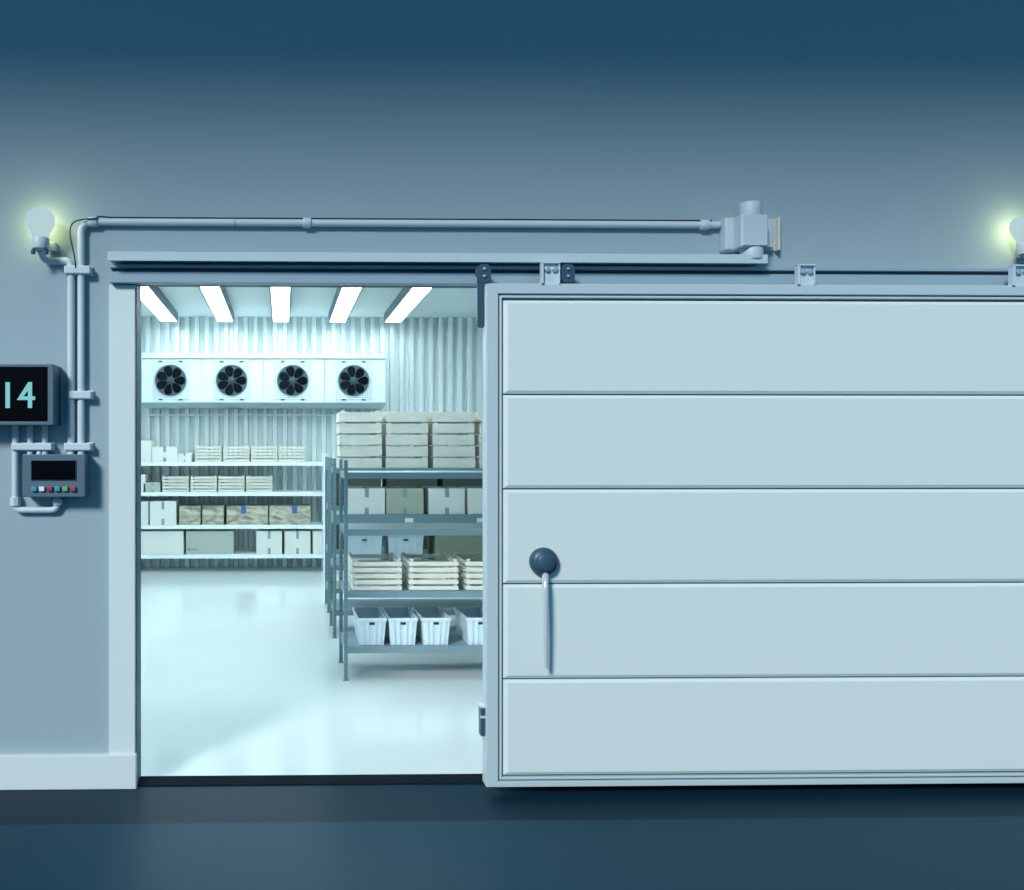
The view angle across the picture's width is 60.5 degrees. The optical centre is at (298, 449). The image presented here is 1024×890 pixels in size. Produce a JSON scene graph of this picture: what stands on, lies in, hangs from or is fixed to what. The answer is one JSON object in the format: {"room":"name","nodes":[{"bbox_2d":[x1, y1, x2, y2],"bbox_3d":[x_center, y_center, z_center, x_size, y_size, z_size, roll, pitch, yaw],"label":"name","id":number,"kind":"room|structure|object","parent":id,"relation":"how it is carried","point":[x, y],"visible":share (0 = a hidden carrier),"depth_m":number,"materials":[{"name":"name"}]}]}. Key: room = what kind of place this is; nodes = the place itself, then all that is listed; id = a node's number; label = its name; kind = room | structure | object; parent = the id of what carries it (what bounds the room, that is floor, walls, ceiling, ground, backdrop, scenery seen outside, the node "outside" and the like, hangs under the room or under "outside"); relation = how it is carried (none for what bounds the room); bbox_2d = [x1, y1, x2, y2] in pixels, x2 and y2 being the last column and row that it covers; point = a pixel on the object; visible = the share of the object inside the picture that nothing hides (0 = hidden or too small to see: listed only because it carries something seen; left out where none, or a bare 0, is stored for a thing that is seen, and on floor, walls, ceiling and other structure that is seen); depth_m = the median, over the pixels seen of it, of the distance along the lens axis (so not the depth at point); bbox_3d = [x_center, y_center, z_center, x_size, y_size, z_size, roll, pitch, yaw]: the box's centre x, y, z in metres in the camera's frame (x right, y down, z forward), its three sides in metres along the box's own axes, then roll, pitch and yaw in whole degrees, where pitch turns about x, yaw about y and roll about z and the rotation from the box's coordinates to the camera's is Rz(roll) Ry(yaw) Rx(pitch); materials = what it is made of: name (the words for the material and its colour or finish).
{"room":"warehouse","nodes":[
{"label":"warehouse","id":0,"kind":"room"},
{"bbox_2d":[141,287,476,317],"bbox_3d":[0.827,-1.880,7.882,6.650,0.100,7.510,0,0,-1],"label":"ceiling","id":1,"kind":"structure","parent":0,"point":[187,301],"depth_m":10.33,"materials":[{"name":"white"}]},
{"bbox_2d":[141,287,177,320],"bbox_3d":[-1.671,-1.771,7.870,0.240,0.118,6.600,0,0,-1],"label":"ceiling light","id":2,"kind":"object","parent":1,"relation":"attached to","point":[153,298],"visible":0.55,"depth_m":9.93,"materials":[{"name":"white"}]},
{"bbox_2d":[199,287,233,321],"bbox_3d":[-0.923,-1.771,7.884,0.240,0.118,6.600,0,0,-1],"label":"ceiling light","id":3,"kind":"object","parent":1,"relation":"attached to","point":[216,298],"visible":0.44,"depth_m":9.81,"materials":[{"name":"white"}]},
{"bbox_2d":[269,287,291,321],"bbox_3d":[-0.178,-1.771,7.898,0.240,0.118,6.600,0,0,-1],"label":"ceiling light","id":4,"kind":"object","parent":1,"relation":"attached to","point":[280,297],"visible":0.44,"depth_m":9.79,"materials":[{"name":"white"}]},
{"bbox_2d":[329,288,362,321],"bbox_3d":[0.577,-1.771,7.912,0.240,0.118,6.600,0,0,-1],"label":"ceiling light","id":5,"kind":"object","parent":1,"relation":"attached to","point":[344,300],"visible":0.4,"depth_m":9.86,"materials":[{"name":"white"}]},
{"bbox_2d":[384,288,432,321],"bbox_3d":[1.321,-1.771,7.926,0.240,0.118,6.600,0,0,-1],"label":"ceiling light","id":6,"kind":"object","parent":1,"relation":"attached to","point":[407,299],"visible":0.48,"depth_m":9.88,"materials":[{"name":"white"}]},
{"bbox_2d":[141,316,482,566],"bbox_3d":[0.757,-0.115,11.569,6.650,3.430,0.135,0,0,-1],"label":"wall","id":7,"kind":"structure","parent":0,"point":[432,364],"depth_m":11.53,"materials":[{"name":"white metal"}]},
{"bbox_2d":[142,359,202,402],"bbox_3d":[-1.657,-0.905,11.164,0.793,0.568,0.563,0,0,-1],"label":"cooling fan unit","id":8,"kind":"object","parent":7,"relation":"attached to","point":[163,380],"visible":0.97,"depth_m":10.92,"materials":[{"name":"white metal"}]},
{"bbox_2d":[203,359,263,402],"bbox_3d":[-0.863,-0.905,11.179,0.793,0.568,0.563,0,0,-1],"label":"cooling fan unit","id":9,"kind":"object","parent":7,"relation":"attached to","point":[224,380],"visible":0.98,"depth_m":10.93,"materials":[{"name":"white"}]},
{"bbox_2d":[141,414,335,415],"bbox_3d":[-0.629,-0.477,11.435,3.635,0.020,0.074,0,0,-1],"label":"wall rail","id":10,"kind":"object","parent":7,"relation":"attached to","point":[141,414],"visible":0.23,"depth_m":11.39,"materials":[{"name":"white metal"}]},
{"bbox_2d":[141,353,385,359],"bbox_3d":[-0.459,-1.227,11.198,3.188,0.067,0.550,0,0,-1],"label":"canopy","id":11,"kind":"object","parent":7,"relation":"attached to","point":[324,356],"visible":0.71,"depth_m":10.93,"materials":[{"name":"white metal"}]},
{"bbox_2d":[143,403,384,413],"bbox_3d":[-0.460,-0.543,11.236,3.188,0.155,0.485,0,0,-1],"label":"drip tray","id":12,"kind":"object","parent":7,"relation":"attached to","point":[151,406],"visible":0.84,"depth_m":11.13,"materials":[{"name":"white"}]},
{"bbox_2d":[264,359,323,402],"bbox_3d":[-0.067,-0.905,11.194,0.793,0.568,0.563,0,0,-1],"label":"cooling fan unit","id":13,"kind":"object","parent":7,"relation":"attached to","point":[285,380],"visible":1,"depth_m":10.95,"materials":[{"name":"white"}]},
{"bbox_2d":[324,359,384,402],"bbox_3d":[0.731,-0.905,11.209,0.793,0.568,0.563,0,0,-1],"label":"cooling fan unit","id":14,"kind":"object","parent":7,"relation":"attached to","point":[345,380],"visible":1,"depth_m":10.96,"materials":[{"name":"white"}]},
{"bbox_2d":[0,0,1023,753],"bbox_3d":[1.423,-1.300,4.083,15.000,5.800,0.110,0,0,-1],"label":"wall","id":15,"kind":"structure","parent":0,"point":[877,133],"depth_m":4.01,"materials":[{"name":"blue paint"}]},
{"bbox_2d":[0,364,60,425],"bbox_3d":[-1.438,-0.255,3.906,0.620,0.280,0.135,0,0,-1],"label":"display","id":16,"kind":"object","parent":15,"relation":"attached to","point":[30,394],"visible":1,"depth_m":3.85,"materials":[{"name":"black plastic"}]},
{"bbox_2d":[11,442,54,450],"bbox_3d":[-1.256,-0.016,3.952,0.199,0.042,0.050,0,0,-1],"label":"clamp","id":17,"kind":"object","parent":15,"relation":"attached to","point":[21,446],"visible":1,"depth_m":3.93,"materials":[{"name":"white"}]},
{"bbox_2d":[10,426,62,512],"bbox_3d":[-1.240,0.088,3.955,0.248,0.421,0.051,0,0,-1],"label":"conduit","id":18,"kind":"object","parent":15,"relation":"attached to","point":[15,500],"visible":0.97,"depth_m":3.94,"materials":[{"name":"white"}]},
{"bbox_2d":[26,208,57,254],"bbox_3d":[-1.200,-1.014,3.901,0.131,0.214,0.154,0,0,-1],"label":"wall lamp","id":19,"kind":"object","parent":15,"relation":"attached to","point":[40,222],"visible":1,"depth_m":3.85,"materials":[{"name":"white"}]},
{"bbox_2d":[31,236,48,250],"bbox_3d":[-1.200,-0.955,3.890,0.080,0.058,0.080,0,0,-1],"label":"socket","id":20,"kind":"object","parent":19,"relation":"attached to","point":[38,243],"depth_m":3.86,"materials":[{"name":"white"}]},
{"bbox_2d":[37,251,74,453],"bbox_3d":[-1.149,-0.463,3.949,0.175,0.973,0.068,0,0,-21],"label":"conduit","id":21,"kind":"object","parent":15,"relation":"attached to","point":[48,260],"visible":0.89,"depth_m":3.94,"materials":[{"name":"white"}]},
{"bbox_2d":[23,451,89,496],"bbox_3d":[-1.138,0.112,3.925,0.289,0.212,0.109,0,0,-1],"label":"control box","id":22,"kind":"object","parent":15,"relation":"attached to","point":[44,475],"visible":1,"depth_m":3.88,"materials":[{"name":"grey plastic"}]},
{"bbox_2d":[0,753,136,789],"bbox_3d":[-3.421,1.519,3.919,5.306,0.162,0.035,0,0,-1],"label":"baseboard","id":23,"kind":"structure","parent":15,"relation":"attached to","point":[18,771],"depth_m":3.94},
{"bbox_2d":[64,265,92,276],"bbox_3d":[-1.042,-0.847,3.956,0.132,0.047,0.050,0,0,-1],"label":"clamp","id":24,"kind":"object","parent":15,"relation":"attached to","point":[87,271],"visible":1,"depth_m":3.93,"materials":[{"name":"white"}]},
{"bbox_2d":[64,442,93,450],"bbox_3d":[-1.041,-0.015,3.956,0.134,0.043,0.050,0,0,-1],"label":"clamp","id":25,"kind":"object","parent":15,"relation":"attached to","point":[87,446],"visible":1,"depth_m":3.93,"materials":[{"name":"white"}]},
{"bbox_2d":[109,285,135,753],"bbox_3d":[-0.837,0.347,3.974,0.122,2.256,0.022,0,0,-1],"label":"trim","id":26,"kind":"structure","parent":15,"relation":"attached to","point":[122,298],"depth_m":3.96,"materials":[{"name":"grey metal"}]},
{"bbox_2d":[135,285,476,782],"bbox_3d":[0.103,0.396,4.062,1.768,2.408,0.126,0,0,-1],"label":"trim","id":27,"kind":"structure","parent":15,"relation":"attached to","point":[138,287],"depth_m":4.07,"materials":[{"name":"blue"}]},
{"bbox_2d":[137,774,483,786],"bbox_3d":[0.103,1.597,4.057,1.768,0.006,0.112,0,0,-1],"label":"trim","id":28,"kind":"structure","parent":15,"relation":"attached to","point":[362,779],"depth_m":4.04,"materials":[{"name":"black metal"}]},
{"bbox_2d":[77,217,720,453],"bbox_3d":[0.483,-0.539,3.988,3.060,1.126,0.049,0,0,-1],"label":"conduit","id":29,"kind":"object","parent":15,"relation":"attached to","point":[305,222],"visible":0.98,"depth_m":3.96,"materials":[{"name":"white metal"}]},
{"bbox_2d":[69,216,711,267],"bbox_3d":[0.451,-0.979,3.973,3.058,0.251,0.036,0,0,-1],"label":"cable","id":30,"kind":"object","parent":29,"relation":"attached to","point":[97,216],"visible":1,"depth_m":3.98,"materials":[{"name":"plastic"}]},
{"bbox_2d":[108,252,767,266],"bbox_3d":[0.654,-0.893,3.950,3.075,0.042,0.125,0,0,-1],"label":"hood","id":31,"kind":"object","parent":15,"relation":"attached to","point":[239,258],"visible":1,"depth_m":3.90,"materials":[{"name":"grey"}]},
{"bbox_2d":[110,264,1007,285],"bbox_3d":[2.768,-0.828,4.023,7.313,0.086,0.060,0,0,-1],"label":"door track","id":32,"kind":"object","parent":15,"relation":"attached to","point":[121,274],"visible":0.97,"depth_m":3.97,"materials":[{"name":"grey metal"}]},
{"bbox_2d":[475,262,1023,786],"bbox_3d":[2.440,0.344,3.885,3.244,2.419,0.153,0,0,-1],"label":"door","id":33,"kind":"structure","parent":32,"relation":"hanging from","point":[734,534],"depth_m":3.88,"materials":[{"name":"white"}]},
{"bbox_2d":[719,200,779,257],"bbox_3d":[2.171,-1.030,3.972,0.295,0.270,0.140,0,0,-1],"label":"motor","id":34,"kind":"object","parent":15,"relation":"attached to","point":[751,232],"visible":0.94,"depth_m":3.92,"materials":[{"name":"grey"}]},
{"bbox_2d":[1009,215,1023,259],"bbox_3d":[3.455,-1.010,3.989,0.131,0.214,0.154,0,0,-1],"label":"wall lamp","id":35,"kind":"object","parent":15,"relation":"attached to","point":[1016,227],"visible":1,"depth_m":3.97,"materials":[{"name":"white"}]},
{"bbox_2d":[0,566,1023,889],"bbox_3d":[1.437,1.650,3.338,15.000,0.100,16.620,0,0,-1],"label":"floor","id":36,"kind":"structure","parent":0,"point":[883,853],"depth_m":3.73,"materials":[{"name":"concrete"}]},
{"bbox_2d":[141,453,326,571],"bbox_3d":[-1.075,0.820,11.197,2.885,1.560,0.522,0,0,-1],"label":"wall shelving","id":37,"kind":"object","parent":36,"relation":"on","point":[314,525],"visible":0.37,"depth_m":10.96,"materials":[{"name":"white metal"}]},
{"bbox_2d":[141,500,151,524],"bbox_3d":[-2.132,0.825,11.142,0.317,0.310,0.380,0,0,-1],"label":"cardboard box","id":38,"kind":"object","parent":37,"relation":"on","point":[145,504],"visible":0.33,"depth_m":10.96,"materials":[{"name":"cardboard"}]},
{"bbox_2d":[141,441,155,461],"bbox_3d":[-2.086,0.016,11.143,0.306,0.278,0.380,0,0,-1],"label":"cardboard box","id":39,"kind":"object","parent":37,"relation":"on","point":[146,446],"visible":0.41,"depth_m":10.96,"materials":[{"name":"cardboard"}]},
{"bbox_2d":[141,529,186,553],"bbox_3d":[-1.916,1.214,11.146,0.805,0.303,0.380,0,0,-1],"label":"cardboard box","id":40,"kind":"object","parent":37,"relation":"on","point":[153,541],"visible":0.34,"depth_m":10.96,"materials":[{"name":"cardboard"}]},
{"bbox_2d":[150,499,179,524],"bbox_3d":[-1.783,0.824,11.148,0.344,0.312,0.384,0,0,-1],"label":"cardboard box","id":41,"kind":"object","parent":37,"relation":"on","point":[162,512],"visible":0.94,"depth_m":10.96,"materials":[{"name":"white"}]},
{"bbox_2d":[152,446,180,461],"bbox_3d":[-1.760,0.054,11.149,0.334,0.202,0.384,0,0,-1],"label":"cardboard box","id":42,"kind":"object","parent":37,"relation":"on","point":[165,453],"visible":0.91,"depth_m":10.96,"materials":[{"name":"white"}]},
{"bbox_2d":[162,474,191,491],"bbox_3d":[-1.620,0.441,11.181,0.345,0.218,0.440,0,0,-1],"label":"wooden crate","id":43,"kind":"object","parent":37,"relation":"on","point":[170,483],"visible":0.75,"depth_m":10.96,"materials":[{"name":"brown wood"}]},
{"bbox_2d":[179,504,202,524],"bbox_3d":[-1.432,0.856,11.163,0.290,0.248,0.413,0,0,-1],"label":"parcel","id":44,"kind":"object","parent":37,"relation":"on","point":[189,514],"visible":0.9,"depth_m":10.96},
{"bbox_2d":[190,474,218,491],"bbox_3d":[-1.253,0.441,11.188,0.345,0.218,0.440,0,0,-1],"label":"wooden crate","id":45,"kind":"object","parent":37,"relation":"on","point":[198,483],"visible":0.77,"depth_m":10.97,"materials":[{"name":"brown wood"}]},
{"bbox_2d":[195,445,222,461],"bbox_3d":[-1.191,0.046,11.190,0.345,0.218,0.440,0,0,-1],"label":"wooden crate","id":46,"kind":"object","parent":37,"relation":"on","point":[220,447],"visible":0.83,"depth_m":10.97,"materials":[{"name":"brown wood"}]},
{"bbox_2d":[186,529,234,553],"bbox_3d":[-1.171,1.214,11.158,0.624,0.303,0.384,0,0,-1],"label":"cardboard box","id":47,"kind":"object","parent":37,"relation":"on","point":[198,541],"visible":0.91,"depth_m":10.97,"materials":[{"name":"grey"}]},
{"bbox_2d":[202,504,225,524],"bbox_3d":[-1.131,0.856,11.169,0.292,0.248,0.413,0,0,-1],"label":"parcel","id":48,"kind":"object","parent":37,"relation":"on","point":[212,514],"visible":1,"depth_m":10.97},
{"bbox_2d":[218,474,245,491],"bbox_3d":[-0.889,0.441,11.195,0.345,0.218,0.440,0,0,-1],"label":"wooden crate","id":49,"kind":"object","parent":37,"relation":"on","point":[226,483],"visible":0.94,"depth_m":10.98,"materials":[{"name":"brown wood"}]},
{"bbox_2d":[223,445,250,461],"bbox_3d":[-0.825,0.046,11.196,0.345,0.218,0.440,0,0,-1],"label":"wooden crate","id":50,"kind":"object","parent":37,"relation":"on","point":[225,447],"visible":1,"depth_m":10.98,"materials":[{"name":"brown wood"}]},
{"bbox_2d":[226,504,268,524],"bbox_3d":[-0.681,0.853,11.176,0.554,0.254,0.416,0,0,-1],"label":"parcel","id":51,"kind":"object","parent":37,"relation":"on","point":[237,514],"visible":1,"depth_m":10.98,"materials":[{"name":"beige"}]},
{"bbox_2d":[246,474,272,491],"bbox_3d":[-0.524,0.441,11.202,0.345,0.218,0.440,0,0,-1],"label":"wooden crate","id":52,"kind":"object","parent":37,"relation":"on","point":[254,483],"visible":1,"depth_m":10.98,"materials":[{"name":"brown wood"}]},
{"bbox_2d":[251,445,277,461],"bbox_3d":[-0.459,0.046,11.203,0.345,0.218,0.440,0,0,-1],"label":"wooden crate","id":53,"kind":"object","parent":37,"relation":"on","point":[253,447],"visible":1,"depth_m":10.98,"materials":[{"name":"brown wood"}]},
{"bbox_2d":[256,529,281,553],"bbox_3d":[-0.394,1.213,11.175,0.336,0.304,0.384,0,0,-1],"label":"cardboard box","id":54,"kind":"object","parent":37,"relation":"on","point":[268,541],"visible":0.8,"depth_m":10.98,"materials":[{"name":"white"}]},
{"bbox_2d":[269,504,310,524],"bbox_3d":[-0.120,0.853,11.187,0.554,0.254,0.416,0,0,-1],"label":"parcel","id":55,"kind":"object","parent":37,"relation":"on","point":[279,514],"visible":1,"depth_m":10.99,"materials":[{"name":"beige"}]},
{"bbox_2d":[279,445,304,461],"bbox_3d":[-0.097,0.046,11.210,0.345,0.218,0.440,0,0,-1],"label":"wooden crate","id":56,"kind":"object","parent":37,"relation":"on","point":[302,447],"visible":1,"depth_m":10.99,"materials":[{"name":"brown wood"}]},
{"bbox_2d":[285,529,309,553],"bbox_3d":[-0.023,1.213,11.181,0.338,0.304,0.384,0,0,-1],"label":"cardboard box","id":57,"kind":"object","parent":37,"relation":"on","point":[297,541],"visible":0.8,"depth_m":10.99,"materials":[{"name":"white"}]},
{"bbox_2d":[312,529,322,553],"bbox_3d":[0.242,1.214,11.187,0.128,0.302,0.380,0,0,-1],"label":"cardboard box","id":58,"kind":"object","parent":37,"relation":"on","point":[317,534],"visible":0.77,"depth_m":11.00,"materials":[{"name":"cardboard"}]},
{"bbox_2d":[324,457,426,612],"bbox_3d":[1.294,0.835,8.516,2.048,1.530,0.532,0,0,-1],"label":"storage rack","id":59,"kind":"object","parent":36,"relation":"on","point":[327,459],"visible":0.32,"depth_m":8.26,"materials":[{"name":"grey metal"}]},
{"bbox_2d":[336,473,380,505],"bbox_3d":[0.559,0.394,8.472,0.500,0.312,0.400,0,0,-1],"label":"cardboard box","id":60,"kind":"object","parent":59,"relation":"on","point":[351,482],"visible":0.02,"depth_m":8.27,"materials":[{"name":"cardboard"}]},
{"bbox_2d":[326,544,426,553],"bbox_3d":[1.294,1.002,8.516,2.024,0.045,0.514,0,0,-1],"label":"shelf","id":61,"kind":"object","parent":59,"relation":"attached to","point":[424,551],"depth_m":8.25,"materials":[{"name":"metal"}]},
{"bbox_2d":[382,479,436,487],"bbox_3d":[1.113,0.394,8.482,0.500,0.312,0.400,0,0,-1],"label":"cardboard box","id":62,"kind":"object","parent":59,"relation":"on","point":[419,483],"visible":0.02,"depth_m":8.28,"materials":[{"name":"cardboard"}]},
{"bbox_2d":[329,458,482,637],"bbox_3d":[1.310,0.835,7.411,2.058,1.530,0.542,0,0,-1],"label":"storage rack","id":63,"kind":"object","parent":36,"relation":"on","point":[447,605],"visible":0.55,"depth_m":7.15,"materials":[{"name":"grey metal"}]},
{"bbox_2d":[337,456,381,467],"bbox_3d":[0.524,0.106,7.382,0.360,0.098,0.440,0,0,-1],"label":"wooden tray","id":64,"kind":"object","parent":63,"relation":"on","point":[353,462],"visible":0.88,"depth_m":7.16,"materials":[{"name":"brown wood"}]},
{"bbox_2d":[337,445,381,456],"bbox_3d":[0.527,0.008,7.382,0.360,0.098,0.440,0,0,-1],"label":"wooden tray","id":65,"kind":"object","parent":64,"relation":"on","point":[342,450],"visible":1,"depth_m":7.16,"materials":[{"name":"brown wood"}]},
{"bbox_2d":[337,434,381,444],"bbox_3d":[0.526,-0.091,7.383,0.360,0.098,0.440,0,0,-1],"label":"wooden tray","id":66,"kind":"object","parent":65,"relation":"on","point":[343,439],"visible":0.91,"depth_m":7.16,"materials":[{"name":"brown wood"}]},
{"bbox_2d":[336,422,381,433],"bbox_3d":[0.522,-0.189,7.384,0.360,0.098,0.440,0,0,-1],"label":"wooden tray","id":67,"kind":"object","parent":66,"relation":"on","point":[341,428],"visible":0.99,"depth_m":7.17,"materials":[{"name":"brown wood"}]},
{"bbox_2d":[336,411,381,423],"bbox_3d":[0.522,-0.288,7.384,0.360,0.098,0.440,0,0,-1],"label":"wooden tray","id":68,"kind":"object","parent":67,"relation":"on","point":[342,416],"visible":0.89,"depth_m":7.17,"materials":[{"name":"brown wood"}]},
{"bbox_2d":[348,536,382,559],"bbox_3d":[0.556,0.849,7.371,0.315,0.262,0.422,0,0,-1],"label":"plastic tub","id":69,"kind":"object","parent":63,"relation":"on","point":[356,544],"visible":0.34,"depth_m":7.17,"materials":[{"name":"blue"}]},
{"bbox_2d":[348,486,384,513],"bbox_3d":[0.576,0.439,7.362,0.312,0.222,0.404,0,0,-1],"label":"cardboard box","id":70,"kind":"object","parent":63,"relation":"on","point":[362,499],"visible":0.84,"depth_m":7.16,"materials":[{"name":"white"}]},
{"bbox_2d":[331,557,461,569],"bbox_3d":[1.310,1.002,7.411,2.034,0.045,0.524,0,0,-1],"label":"shelf","id":71,"kind":"object","parent":63,"relation":"attached to","point":[335,564],"depth_m":7.32,"materials":[{"name":"metal"}]},
{"bbox_2d":[382,486,422,513],"bbox_3d":[0.902,0.439,7.368,0.320,0.222,0.404,0,0,-1],"label":"cardboard box","id":72,"kind":"object","parent":63,"relation":"on","point":[398,500],"visible":0.89,"depth_m":7.17,"materials":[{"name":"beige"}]},
{"bbox_2d":[383,536,423,561],"bbox_3d":[0.911,0.849,7.378,0.315,0.262,0.422,0,0,-1],"label":"plastic tub","id":73,"kind":"object","parent":63,"relation":"on","point":[397,545],"visible":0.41,"depth_m":7.18,"materials":[{"name":"blue"}]},
{"bbox_2d":[380,456,427,467],"bbox_3d":[0.919,0.106,7.389,0.360,0.098,0.440,0,0,-1],"label":"wooden tray","id":74,"kind":"object","parent":63,"relation":"on","point":[387,462],"visible":0.88,"depth_m":7.17,"materials":[{"name":"brown wood"}]},
{"bbox_2d":[382,445,427,456],"bbox_3d":[0.922,0.008,7.394,0.360,0.098,0.440,0,0,-1],"label":"wooden tray","id":75,"kind":"object","parent":74,"relation":"on","point":[389,450],"visible":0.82,"depth_m":7.17,"materials":[{"name":"brown wood"}]},
{"bbox_2d":[382,434,427,444],"bbox_3d":[0.919,-0.091,7.390,0.360,0.098,0.440,0,0,-1],"label":"wooden tray","id":76,"kind":"object","parent":75,"relation":"on","point":[388,439],"visible":0.79,"depth_m":7.17,"materials":[{"name":"brown wood"}]},
{"bbox_2d":[381,422,427,433],"bbox_3d":[0.923,-0.189,7.394,0.360,0.098,0.440,0,0,-1],"label":"wooden tray","id":77,"kind":"object","parent":76,"relation":"on","point":[388,428],"visible":0.8,"depth_m":7.17,"materials":[{"name":"brown wood"}]},
{"bbox_2d":[380,411,427,423],"bbox_3d":[0.923,-0.288,7.391,0.360,0.098,0.440,0,0,-1],"label":"wooden tray","id":78,"kind":"object","parent":77,"relation":"on","point":[389,416],"visible":0.84,"depth_m":7.17,"materials":[{"name":"brown wood"}]},
{"bbox_2d":[331,599,479,615],"bbox_3d":[1.310,1.387,7.411,2.034,0.045,0.524,0,0,-1],"label":"shelf","id":79,"kind":"object","parent":63,"relation":"attached to","point":[447,605],"depth_m":7.46,"materials":[{"name":"metal"}]},
{"bbox_2d":[331,467,482,472],"bbox_3d":[1.310,0.177,7.411,2.034,0.045,0.524,0,0,-1],"label":"shelf","id":80,"kind":"object","parent":63,"relation":"attached to","point":[333,469],"depth_m":7.14,"materials":[{"name":"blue metal"}]},
{"bbox_2d":[331,510,482,524],"bbox_3d":[1.310,0.593,7.411,2.034,0.085,0.524,0,0,-1],"label":"shelf","id":81,"kind":"object","parent":63,"relation":"attached to","point":[425,517],"depth_m":7.14,"materials":[{"name":"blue metal"}]},
{"bbox_2d":[421,486,464,513],"bbox_3d":[1.263,0.439,7.375,0.312,0.222,0.404,0,0,-1],"label":"cardboard box","id":82,"kind":"object","parent":63,"relation":"on","point":[438,499],"visible":0.93,"depth_m":7.17,"materials":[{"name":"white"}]},
{"bbox_2d":[426,456,474,467],"bbox_3d":[1.327,0.106,7.397,0.360,0.098,0.440,0,0,-1],"label":"wooden tray","id":83,"kind":"object","parent":63,"relation":"on","point":[433,462],"visible":0.8,"depth_m":7.18,"materials":[{"name":"brown wood"}]},
{"bbox_2d":[427,445,474,456],"bbox_3d":[1.326,0.008,7.398,0.360,0.098,0.440,0,0,-1],"label":"wooden tray","id":84,"kind":"object","parent":83,"relation":"on","point":[436,450],"visible":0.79,"depth_m":7.18,"materials":[{"name":"brown wood"}]},
{"bbox_2d":[428,434,474,444],"bbox_3d":[1.320,-0.091,7.397,0.360,0.098,0.440,0,0,-1],"label":"wooden tray","id":85,"kind":"object","parent":84,"relation":"on","point":[435,439],"visible":0.78,"depth_m":7.18,"materials":[{"name":"brown wood"}]},
{"bbox_2d":[427,422,474,433],"bbox_3d":[1.322,-0.189,7.401,0.360,0.098,0.440,0,0,-1],"label":"wooden tray","id":86,"kind":"object","parent":85,"relation":"on","point":[434,428],"visible":0.8,"depth_m":7.18,"materials":[{"name":"brown wood"}]},
{"bbox_2d":[427,411,474,423],"bbox_3d":[1.321,-0.288,7.400,0.360,0.098,0.440,0,0,-1],"label":"wooden tray","id":87,"kind":"object","parent":86,"relation":"on","point":[435,416],"visible":0.83,"depth_m":7.18,"materials":[{"name":"brown wood"}]},
{"bbox_2d":[427,536,482,561],"bbox_3d":[1.474,0.848,7.389,0.620,0.264,0.420,0,0,-1],"label":"cardboard box","id":88,"kind":"object","parent":63,"relation":"on","point":[450,545],"visible":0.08,"depth_m":7.18,"materials":[{"name":"cardboard"}]},
{"bbox_2d":[459,486,482,513],"bbox_3d":[1.599,0.439,7.381,0.312,0.222,0.404,0,0,-1],"label":"cardboard box","id":89,"kind":"object","parent":63,"relation":"on","point":[473,494],"visible":0.3,"depth_m":7.18,"materials":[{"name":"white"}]},
{"bbox_2d":[338,459,482,680],"bbox_3d":[1.332,0.835,6.086,2.062,1.530,0.532,0,0,-1],"label":"storage rack","id":90,"kind":"object","parent":36,"relation":"on","point":[348,641],"visible":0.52,"depth_m":5.82,"materials":[{"name":"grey metal"}]},
{"bbox_2d":[352,607,386,644],"bbox_3d":[0.505,1.269,6.055,0.208,0.192,0.432,0,0,-1],"label":"plastic bin","id":91,"kind":"object","parent":90,"relation":"on","point":[369,622],"visible":1,"depth_m":5.86,"materials":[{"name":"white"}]},
{"bbox_2d":[348,552,401,590],"bbox_3d":[0.540,0.871,6.046,0.345,0.218,0.440,0,0,-1],"label":"wooden crate","id":92,"kind":"object","parent":90,"relation":"on","point":[363,575],"visible":0.86,"depth_m":5.83,"materials":[{"name":"brown wood"}]},
{"bbox_2d":[381,607,417,644],"bbox_3d":[0.723,1.269,6.059,0.208,0.192,0.432,0,0,-1],"label":"plastic bin","id":93,"kind":"object","parent":90,"relation":"on","point":[401,624],"visible":0.98,"depth_m":5.86,"materials":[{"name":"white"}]},
{"bbox_2d":[340,470,482,478],"bbox_3d":[1.332,0.177,6.086,2.038,0.045,0.514,0,0,-1],"label":"shelf","id":94,"kind":"object","parent":90,"relation":"attached to","point":[428,474],"depth_m":5.82,"materials":[{"name":"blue metal"}]},
{"bbox_2d":[340,523,482,535],"bbox_3d":[1.332,0.573,6.086,2.038,0.045,0.514,0,0,-1],"label":"shelf","id":95,"kind":"object","parent":90,"relation":"attached to","point":[352,529],"depth_m":5.83,"materials":[{"name":"metal"}]},
{"bbox_2d":[340,580,482,597],"bbox_3d":[1.332,1.002,6.086,2.038,0.045,0.514,0,0,-1],"label":"shelf","id":96,"kind":"object","parent":90,"relation":"attached to","point":[348,592],"depth_m":5.82,"materials":[{"name":"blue metal"}]},
{"bbox_2d":[340,630,482,652],"bbox_3d":[1.332,1.387,6.086,2.038,0.045,0.514,0,0,-1],"label":"shelf","id":97,"kind":"object","parent":90,"relation":"attached to","point":[456,644],"depth_m":5.83,"materials":[{"name":"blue metal"}]},
{"bbox_2d":[400,552,458,590],"bbox_3d":[0.935,0.871,6.054,0.345,0.218,0.440,0,0,-1],"label":"wooden crate","id":98,"kind":"object","parent":90,"relation":"on","point":[423,575],"visible":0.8,"depth_m":5.84,"materials":[{"name":"brown wood"}]},
{"bbox_2d":[412,607,450,644],"bbox_3d":[0.954,1.269,6.063,0.208,0.192,0.432,0,0,-1],"label":"plastic bin","id":99,"kind":"object","parent":90,"relation":"on","point":[433,624],"visible":0.99,"depth_m":5.87,"materials":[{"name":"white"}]},
{"bbox_2d":[453,552,482,589],"bbox_3d":[1.331,0.871,6.061,0.345,0.218,0.440,0,0,-1],"label":"wooden crate","id":100,"kind":"object","parent":90,"relation":"on","point":[472,573],"visible":0.34,"depth_m":5.91,"materials":[{"name":"brown wood"}]},
{"bbox_2d":[454,606,482,644],"bbox_3d":[1.268,1.269,6.069,0.208,0.192,0.432,0,0,-1],"label":"plastic bin","id":101,"kind":"object","parent":90,"relation":"on","point":[469,619],"visible":0.65,"depth_m":5.95,"materials":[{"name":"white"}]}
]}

